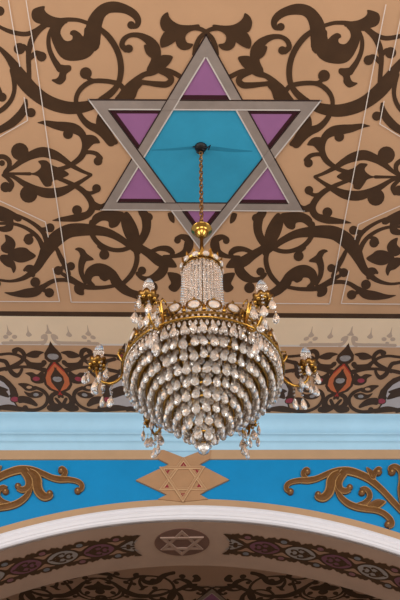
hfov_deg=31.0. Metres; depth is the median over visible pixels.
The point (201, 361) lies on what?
chandelier
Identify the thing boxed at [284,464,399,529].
scroll ornament
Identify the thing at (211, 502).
trim
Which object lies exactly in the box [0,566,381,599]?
ceiling
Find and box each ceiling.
[0,0,399,413]
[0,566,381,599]
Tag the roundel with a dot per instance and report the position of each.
(178, 541)
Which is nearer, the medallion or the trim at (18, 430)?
the trim at (18, 430)
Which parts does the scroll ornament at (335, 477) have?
stem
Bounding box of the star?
[88,34,321,248]
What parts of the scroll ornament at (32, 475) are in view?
stem, stem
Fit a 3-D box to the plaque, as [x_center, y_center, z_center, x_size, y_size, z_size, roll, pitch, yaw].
[-0.186,1.880,7.714,0.992,0.658,0.044,0,-47,-1]
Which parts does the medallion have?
point panel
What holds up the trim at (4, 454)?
attached to the wall
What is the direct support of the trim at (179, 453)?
attached to the wall
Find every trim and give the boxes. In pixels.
[0,412,399,450]
[0,450,399,459]
[0,499,399,539]
[0,505,399,556]
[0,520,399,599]
[168,451,197,456]
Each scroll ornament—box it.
[0,465,84,511]
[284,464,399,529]
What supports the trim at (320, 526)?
attached to the wall
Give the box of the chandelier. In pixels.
[81,142,320,459]
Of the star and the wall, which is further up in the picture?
the star
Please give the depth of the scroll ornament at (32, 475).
7.62 m
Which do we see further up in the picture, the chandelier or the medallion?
the chandelier
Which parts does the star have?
point panel, point panel, point panel, hexagon panel, triangle frame, point panel, point panel, point panel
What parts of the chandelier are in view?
bulb, arm, bulb, arm, arm, chain, stem, arm, arm, bulb, arm, bulb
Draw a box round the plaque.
[136,450,228,501]
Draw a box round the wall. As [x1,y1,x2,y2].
[0,460,399,532]
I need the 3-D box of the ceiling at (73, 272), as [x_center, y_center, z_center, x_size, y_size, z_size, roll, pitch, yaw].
[-0.706,-2.410,4.700,12.654,0.158,9.992,0,-47,-1]
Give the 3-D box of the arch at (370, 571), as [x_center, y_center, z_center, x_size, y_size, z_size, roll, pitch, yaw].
[-0.064,4.461,5.744,7.008,5.394,0.980,0,-47,-1]
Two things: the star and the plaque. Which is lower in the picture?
the plaque
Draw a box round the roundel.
[155,528,208,555]

